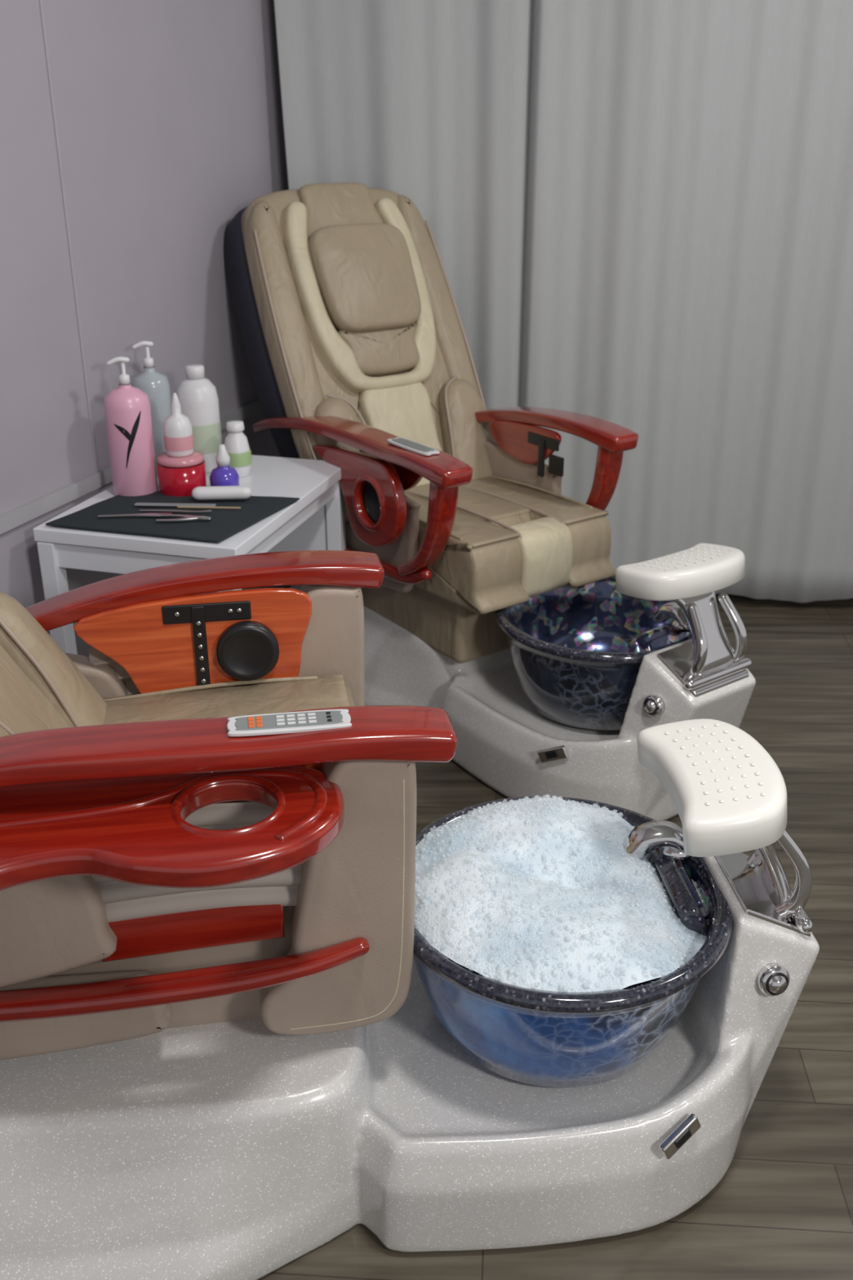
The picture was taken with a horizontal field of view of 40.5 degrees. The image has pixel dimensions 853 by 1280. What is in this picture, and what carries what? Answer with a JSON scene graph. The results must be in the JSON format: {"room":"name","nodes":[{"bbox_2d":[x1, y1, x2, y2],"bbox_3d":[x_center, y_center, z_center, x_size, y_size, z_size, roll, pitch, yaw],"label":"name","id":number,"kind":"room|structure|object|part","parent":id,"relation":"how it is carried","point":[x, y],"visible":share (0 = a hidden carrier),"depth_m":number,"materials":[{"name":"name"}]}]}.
{"room":"salon","nodes":[
{"label":"salon","id":0,"kind":"room"},
{"bbox_2d":[0,0,288,656],"bbox_3d":[-1.378,-0.332,1.115,0.060,2.700,5.950,8,25,18],"label":"wall","id":1,"kind":"structure","parent":0,"point":[169,113],"depth_m":2.73,"materials":[{"name":"paint"}]},
{"bbox_2d":[39,0,97,471],"bbox_3d":[-0.797,-1.297,2.398,0.002,1.980,0.007,8,25,18],"label":"trim","id":2,"kind":"structure","parent":1,"relation":"attached to","point":[40,1],"depth_m":2.57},
{"bbox_2d":[0,399,262,534],"bbox_3d":[-1.417,0.337,1.167,0.014,0.035,5.500,8,25,18],"label":"trim","id":3,"kind":"structure","parent":1,"relation":"attached to","point":[12,518],"depth_m":2.68,"materials":[{"name":"paint"}]},
{"bbox_2d":[280,585,290,587],"bbox_3d":[-1.352,0.874,1.613,0.012,0.090,5.900,8,25,18],"label":"baseboard","id":4,"kind":"structure","parent":1,"relation":"attached to","point":[282,586],"depth_m":3.88,"materials":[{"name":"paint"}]},
{"bbox_2d":[257,593,852,1279],"bbox_3d":[0.500,0.864,1.808,7.000,0.050,5.600,0,24,0],"label":"floor","id":5,"kind":"structure","parent":0,"point":[782,1208],"depth_m":1.94,"materials":[{"name":"brown wood"}]},
{"bbox_2d":[32,454,346,654],"bbox_3d":[-0.529,-0.033,2.900,0.480,0.699,0.700,7,25,15],"label":"side table","id":6,"kind":"object","parent":5,"relation":"on","point":[316,521],"visible":0.37,"depth_m":2.58,"materials":[{"name":"white wood"}]},
{"bbox_3d":[-0.827,0.086,2.671,0.040,0.668,0.040,7,25,15],"label":"leg","id":7,"kind":"part","parent":6,"relation":"part of","materials":[{"name":"white wood"}]},
{"bbox_2d":[103,356,158,496],"bbox_3d":[-0.690,-0.496,2.685,0.104,0.321,0.105,0,24,0],"label":"lotion bottle","id":8,"kind":"object","parent":6,"relation":"on","point":[127,411],"visible":0.99,"depth_m":2.66,"materials":[{"name":"pink plastic"}]},
{"bbox_2d":[131,340,171,475],"bbox_3d":[-0.675,-0.573,2.854,0.092,0.325,0.092,0,24,0],"label":"clear pump bottle","id":9,"kind":"object","parent":6,"relation":"on","point":[156,384],"visible":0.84,"depth_m":2.81,"materials":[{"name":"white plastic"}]},
{"bbox_2d":[45,490,299,542],"bbox_3d":[-0.562,-0.290,2.602,0.460,0.006,0.330,7,25,15],"label":"mat","id":10,"kind":"object","parent":6,"relation":"on","point":[224,523],"visible":0.78,"depth_m":2.56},
{"bbox_2d":[97,512,172,518],"bbox_3d":[-0.643,-0.274,2.550,0.161,0.007,0.022,-2,24,-6],"label":"scraper","id":11,"kind":"object","parent":10,"relation":"on","point":[152,514],"visible":1,"depth_m":2.54,"materials":[{"name":"metal"}]},
{"bbox_2d":[133,502,216,506],"bbox_3d":[-0.570,-0.306,2.622,0.185,0.004,0.018,1,24,3],"label":"file","id":12,"kind":"object","parent":10,"relation":"on","point":[135,504],"visible":1,"depth_m":2.62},
{"bbox_2d":[138,509,211,513],"bbox_3d":[-0.560,-0.287,2.576,0.164,0.008,0.009,2,24,4],"label":"cuticle pusher","id":13,"kind":"object","parent":10,"relation":"on","point":[144,510],"visible":1,"depth_m":2.57,"materials":[{"name":"metal"}]},
{"bbox_2d":[155,514,211,522],"bbox_3d":[-0.530,-0.266,2.531,0.117,0.010,0.044,1,24,2],"label":"cuticle nipper","id":14,"kind":"object","parent":10,"relation":"on","point":[179,517],"visible":1,"depth_m":2.52,"materials":[{"name":"metal"}]},
{"bbox_2d":[177,506,240,508],"bbox_3d":[-0.490,-0.298,2.604,0.145,0.004,0.004,1,24,3],"label":"stick","id":15,"kind":"object","parent":10,"relation":"on","point":[193,507],"visible":1,"depth_m":2.60,"materials":[{"name":"brown wood"}]},
{"bbox_2d":[191,485,252,500],"bbox_3d":[-0.470,-0.338,2.657,0.136,0.030,0.035,-2,24,-4],"label":"buffer","id":16,"kind":"object","parent":10,"relation":"on","point":[222,492],"visible":1,"depth_m":2.64,"materials":[{"name":"white plastic"}]},
{"bbox_2d":[156,392,206,496],"bbox_3d":[-0.578,-0.458,2.702,0.112,0.238,0.112,0,24,0],"label":"jar","id":17,"kind":"object","parent":6,"relation":"on","point":[181,468],"visible":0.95,"depth_m":2.68,"materials":[{"name":"plastic"}]},
{"bbox_2d":[163,392,193,457],"bbox_3d":[-0.578,-0.501,2.683,0.066,0.144,0.066,0,24,0],"label":"bottle","id":18,"kind":"object","parent":17,"relation":"on","point":[177,427],"depth_m":2.67,"materials":[{"name":"white plastic"}]},
{"bbox_3d":[-0.578,-0.427,2.716,0.108,0.018,0.108,0,24,0],"label":"jar lid","id":19,"kind":"part","parent":17,"relation":"part of","materials":[{"name":"pink plastic"}]},
{"bbox_2d":[176,364,222,473],"bbox_3d":[-0.570,-0.555,2.894,0.106,0.260,0.106,0,24,0],"label":"lotion bottle","id":20,"kind":"object","parent":6,"relation":"on","point":[197,395],"visible":0.66,"depth_m":2.85,"materials":[{"name":"plastic"}]},
{"bbox_2d":[208,444,239,486],"bbox_3d":[-0.482,-0.408,2.746,0.070,0.112,0.070,0,24,0],"label":"bottle","id":21,"kind":"object","parent":6,"relation":"on","point":[223,474],"visible":0.74,"depth_m":2.73,"materials":[{"name":"purple plastic"}]},
{"bbox_2d":[224,420,251,477],"bbox_3d":[-0.470,-0.474,2.865,0.070,0.136,0.070,0,24,0],"label":"bottle","id":22,"kind":"object","parent":6,"relation":"on","point":[236,443],"visible":0.77,"depth_m":2.84,"materials":[{"name":"white plastic"}]},
{"bbox_3d":[-0.239,-0.120,3.134,0.040,0.668,0.040,7,25,15],"label":"leg","id":23,"kind":"part","parent":6,"relation":"part of","materials":[{"name":"white wood"}]},
{"bbox_2d":[0,856,819,1279],"bbox_3d":[-0.182,0.584,1.839,1.547,0.437,0.729,-2,24,-5],"label":"chair base","id":24,"kind":"object","parent":5,"relation":"on","point":[237,1149],"depth_m":1.64,"materials":[{"name":"white plastic"}]},
{"bbox_2d":[0,550,457,1060],"bbox_3d":[-0.566,0.072,1.645,1.136,1.014,0.889,-4,24,-9],"label":"seat","id":25,"kind":"object","parent":24,"relation":"on","point":[206,817],"visible":1,"depth_m":1.57,"materials":[{"name":"beige leather"}]},
{"bbox_3d":[-0.746,-0.059,1.634,0.466,0.767,0.299,-4,24,-9],"label":"panel","id":26,"kind":"part","parent":25,"relation":"part of","materials":[{"name":"beige leather"}]},
{"bbox_2d":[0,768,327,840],"bbox_3d":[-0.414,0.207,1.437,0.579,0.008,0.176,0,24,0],"label":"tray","id":27,"kind":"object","parent":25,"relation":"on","point":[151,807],"depth_m":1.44,"materials":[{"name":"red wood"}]},
{"bbox_2d":[0,766,344,890],"bbox_3d":[-0.440,0.241,1.405,0.687,0.036,0.285,-4,24,-9],"label":"tray","id":28,"kind":"object","parent":25,"relation":"on","point":[131,830],"depth_m":1.40,"materials":[{"name":"red wood"}]},
{"bbox_3d":[-0.390,0.463,1.549,0.633,0.065,0.052,-3,24,-7],"label":"rail","id":29,"kind":"part","parent":25,"relation":"part of","materials":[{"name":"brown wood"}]},
{"bbox_3d":[-0.400,0.018,2.021,0.405,0.215,0.016,-4,24,-9],"label":"arm panel","id":30,"kind":"part","parent":25,"relation":"part of","materials":[{"name":"orange wood"}]},
{"bbox_2d":[102,904,284,961],"bbox_3d":[-0.324,0.393,1.601,0.250,0.080,0.030,-4,24,-9],"label":"panel","id":31,"kind":"object","parent":25,"relation":"attached to","point":[136,931],"depth_m":1.59,"materials":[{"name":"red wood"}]},
{"bbox_3d":[-0.392,0.010,2.006,0.022,0.150,0.010,-4,24,-9],"label":"hinge bracket post","id":32,"kind":"part","parent":25,"relation":"part of","materials":[{"name":"black plastic"}]},
{"bbox_2d":[102,675,356,724],"bbox_3d":[-0.421,0.199,1.988,0.670,0.181,0.185,-4,24,-9],"label":"seat cushion","id":33,"kind":"object","parent":25,"relation":"on","point":[215,695],"depth_m":2.00,"materials":[{"name":"beige leather"}]},
{"bbox_3d":[-0.312,0.019,2.018,0.108,0.108,0.028,-4,24,-9],"label":"recline knob","id":34,"kind":"part","parent":25,"relation":"part of","materials":[{"name":"black plastic"}]},
{"bbox_3d":[-0.314,0.228,1.551,0.405,0.215,0.016,-4,24,-9],"label":"arm panel","id":35,"kind":"part","parent":25,"relation":"part of","materials":[{"name":"red wood"}]},
{"bbox_2d":[413,795,733,1087],"bbox_3d":[0.203,0.484,1.831,0.530,0.237,0.530,-2,24,-5],"label":"basin","id":36,"kind":"object","parent":24,"relation":"on","point":[526,1035],"visible":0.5,"depth_m":1.64,"materials":[{"name":"blue glass"}]},
{"bbox_2d":[414,797,708,991],"bbox_3d":[0.203,0.375,1.783,0.486,0.091,0.486,-2,24,-5],"label":"foam","id":37,"kind":"object","parent":36,"relation":"in","point":[537,893],"visible":0.95,"depth_m":1.71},
{"bbox_2d":[649,848,709,936],"bbox_3d":[0.397,0.395,1.810,0.065,0.093,0.204,-2,24,-5],"label":"panel","id":38,"kind":"object","parent":36,"relation":"attached to","point":[686,904],"visible":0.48,"depth_m":1.74,"materials":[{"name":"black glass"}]},
{"bbox_2d":[622,820,691,859],"bbox_3d":[0.370,0.321,1.840,0.121,0.062,0.054,-2,24,-5],"label":"faucet spout","id":39,"kind":"object","parent":38,"relation":"attached to","point":[646,837],"visible":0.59,"depth_m":1.82,"materials":[{"name":"silver metal"}]},
{"bbox_2d":[658,847,691,862],"bbox_3d":[0.397,0.329,1.841,0.056,0.022,0.056,-2,24,-5],"label":"faucet collar","id":40,"kind":"object","parent":38,"relation":"on","point":[679,855],"visible":0.45,"depth_m":1.82,"materials":[{"name":"silver metal"}]},
{"bbox_3d":[0.361,0.706,1.647,0.074,0.054,0.012,-15,28,-30],"label":"side bracket","id":41,"kind":"part","parent":24,"relation":"part of","materials":[{"name":"silver metal"}]},
{"bbox_2d":[674,1128,691,1148],"bbox_3d":[0.361,0.705,1.644,0.033,0.027,0.014,-15,28,-30],"label":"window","id":42,"kind":"structure","parent":24,"relation":"attached to","point":[686,1135],"depth_m":1.64,"materials":[{"name":"black plastic"}]},
{"bbox_2d":[715,852,810,937],"bbox_3d":[0.521,0.391,1.820,0.113,0.072,0.199,-2,24,-5],"label":"plate","id":43,"kind":"object","parent":24,"relation":"on","point":[742,877],"visible":0.51,"depth_m":1.78,"materials":[{"name":"silver metal"}]},
{"bbox_2d":[752,843,791,918],"bbox_3d":[0.504,0.324,1.789,0.107,0.220,0.150,-2,24,-5],"label":"stand","id":44,"kind":"object","parent":43,"relation":"on","point":[767,865],"visible":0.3,"depth_m":1.76,"materials":[{"name":"silver metal"}]},
{"bbox_2d":[636,718,787,857],"bbox_3d":[0.438,0.211,1.743,0.180,0.081,0.301,-2,24,-5],"label":"footrest","id":45,"kind":"object","parent":44,"relation":"on","point":[731,826],"visible":1,"depth_m":1.68,"materials":[{"name":"plastic"}]},
{"bbox_2d":[665,723,765,804],"bbox_3d":[0.434,0.179,1.729,0.099,0.018,0.215,-2,24,-5],"label":"footrest nubs","id":46,"kind":"object","parent":45,"relation":"on","point":[716,724],"visible":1,"depth_m":1.73,"materials":[{"name":"plastic"}]},
{"bbox_2d":[746,840,777,866],"bbox_3d":[0.531,0.302,1.848,0.076,0.179,0.031,-8,25,-17],"label":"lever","id":47,"kind":"object","parent":44,"relation":"attached to","point":[750,860],"visible":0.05,"depth_m":1.87,"materials":[{"name":"silver metal"}]},
{"bbox_2d":[774,829,812,918],"bbox_3d":[0.541,0.351,1.738,0.076,0.179,0.031,4,24,8],"label":"lever","id":48,"kind":"object","parent":44,"relation":"attached to","point":[800,896],"visible":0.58,"depth_m":1.73,"materials":[{"name":"silver metal"}]},
{"bbox_2d":[790,886,813,933],"bbox_3d":[0.562,0.392,1.825,0.024,0.024,0.209,-2,24,-5],"label":"pin","id":49,"kind":"object","parent":44,"relation":"attached to","point":[802,920],"visible":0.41,"depth_m":1.74,"materials":[{"name":"silver metal"}]},
{"bbox_3d":[0.517,0.506,1.719,0.050,0.050,0.037,-2,24,-5],"label":"control knob","id":50,"kind":"part","parent":24,"relation":"part of","materials":[{"name":"silver metal"}]},
{"bbox_3d":[0.518,0.508,1.709,0.036,0.036,0.008,-5,24,-11],"label":"knob cap","id":51,"kind":"part","parent":24,"relation":"part of","materials":[{"name":"silver metal"}]},
{"bbox_2d":[223,182,755,820],"bbox_3d":[0.168,-0.444,3.020,0.733,1.354,1.679,-16,29,-32],"label":"chair","id":52,"kind":"object","parent":5,"relation":"on","point":[500,606],"visible":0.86,"depth_m":2.98,"materials":[{"name":"beige leather"}]},
{"bbox_2d":[240,186,449,452],"bbox_3d":[-0.162,-0.812,3.258,0.584,0.846,0.491,-16,29,-32],"label":"cushion","id":53,"kind":"object","parent":52,"relation":"on","point":[345,291],"depth_m":3.14,"materials":[{"name":"beige leather"}]},
{"bbox_3d":[-0.171,-0.953,3.208,0.407,0.492,0.294,-16,29,-32],"label":"headrest frame","id":54,"kind":"part","parent":52,"relation":"part of","materials":[{"name":"beige leather"}]},
{"bbox_2d":[312,444,406,547],"bbox_3d":[-0.175,-0.368,2.944,0.030,0.232,0.400,-16,29,-32],"label":"tray","id":55,"kind":"object","parent":52,"relation":"on","point":[375,506],"depth_m":2.89,"materials":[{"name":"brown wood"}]},
{"bbox_2d":[307,222,421,332],"bbox_3d":[-0.164,-0.994,3.179,0.306,0.276,0.173,-16,29,-32],"label":"pillow","id":56,"kind":"object","parent":52,"relation":"on","point":[364,277],"depth_m":3.13,"materials":[{"name":"beige leather"}]},
{"bbox_2d":[352,474,385,531],"bbox_3d":[-0.146,-0.340,2.878,0.007,0.144,0.144,-16,29,-32],"label":"cup holder","id":57,"kind":"object","parent":52,"relation":"on","point":[368,490],"depth_m":2.91,"materials":[{"name":"red wood"}]},
{"bbox_3d":[-0.144,-0.215,3.002,0.030,0.081,0.516,-16,29,-32],"label":"rail","id":58,"kind":"part","parent":52,"relation":"part of","materials":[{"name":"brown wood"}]},
{"bbox_3d":[-0.085,-0.434,2.908,0.016,0.108,0.288,-16,29,-32],"label":"arm panel","id":59,"kind":"part","parent":52,"relation":"part of","materials":[{"name":"brown wood"}]},
{"bbox_2d":[404,492,530,614],"bbox_3d":[-0.030,-0.267,3.028,0.153,0.186,0.761,-16,29,-32],"label":"seat cushion","id":60,"kind":"object","parent":52,"relation":"on","point":[483,566],"depth_m":2.79,"materials":[{"name":"beige leather"}]},
{"bbox_2d":[404,483,534,527],"bbox_3d":[0.053,-0.321,3.151,0.156,0.186,0.624,-16,29,-32],"label":"seat cushion","id":61,"kind":"object","parent":52,"relation":"on","point":[490,509],"depth_m":2.97,"materials":[{"name":"beige leather"}]},
{"bbox_3d":[0.264,-0.537,3.140,0.016,0.108,0.288,-16,29,-32],"label":"arm panel","id":62,"kind":"part","parent":52,"relation":"part of","materials":[{"name":"brown wood"}]},
{"bbox_2d":[462,476,615,587],"bbox_3d":[0.207,-0.337,3.186,0.153,0.186,0.761,-16,29,-32],"label":"seat cushion","id":63,"kind":"object","parent":52,"relation":"on","point":[586,528],"depth_m":2.95,"materials":[{"name":"beige leather"}]},
{"bbox_3d":[0.306,-0.484,3.078,0.010,0.100,0.020,-16,29,-32],"label":"hinge bracket post","id":64,"kind":"part","parent":52,"relation":"part of","materials":[{"name":"black plastic"}]},
{"bbox_2d":[494,575,691,729],"bbox_3d":[0.430,0.035,2.840,0.530,0.237,0.530,-16,29,-32],"label":"basin","id":65,"kind":"object","parent":52,"relation":"in","point":[586,655],"depth_m":2.74,"materials":[{"name":"blue glass"}]},
{"bbox_3d":[0.496,0.144,2.531,0.037,0.050,0.050,-16,29,-32],"label":"control knob","id":66,"kind":"part","parent":52,"relation":"part of","materials":[{"name":"silver metal"}]},
{"bbox_3d":[0.544,0.017,2.660,0.204,0.093,0.065,-16,29,-32],"label":"jet panel","id":67,"kind":"part","parent":52,"relation":"part of","materials":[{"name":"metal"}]},
{"bbox_2d":[653,601,690,631],"bbox_3d":[0.581,-0.056,2.685,0.051,0.062,0.121,-15,28,-29],"label":"faucet","id":68,"kind":"object","parent":52,"relation":"on","point":[668,611],"depth_m":2.66,"materials":[{"name":"silver metal"}]},
{"bbox_2d":[615,542,745,600],"bbox_3d":[0.577,-0.150,2.554,0.301,0.081,0.180,-16,29,-32],"label":"cushion","id":69,"kind":"object","parent":52,"relation":"on","point":[695,573],"depth_m":2.49,"materials":[{"name":"plastic"}]},
{"bbox_3d":[0.578,0.014,2.495,0.031,0.179,0.076,-9,26,-20],"label":"footrest lever","id":70,"kind":"part","parent":52,"relation":"part of","materials":[{"name":"silver metal"}]},
{"bbox_3d":[0.618,0.058,2.567,0.199,0.072,0.113,-16,29,-32],"label":"chrome plate","id":71,"kind":"part","parent":52,"relation":"part of","materials":[{"name":"silver metal"}]},
{"bbox_3d":[0.676,-0.015,2.560,0.076,0.179,0.031,19,30,36],"label":"footrest lever","id":72,"kind":"part","parent":52,"relation":"part of","materials":[{"name":"silver metal"}]},
{"bbox_3d":[0.500,-1.648,0.689,7.000,0.050,5.600,0,24,0],"label":"ceiling","id":73,"kind":"structure","parent":0,"visible":0},
{"bbox_2d":[274,0,852,602],"bbox_3d":[1.035,-1.341,3.383,2.934,2.632,0.089,1,24,2],"label":"curtain","id":74,"kind":"object","parent":73,"relation":"hanging from","point":[638,214],"visible":0.72,"depth_m":3.41,"materials":[{"name":"fabric"}]}
]}

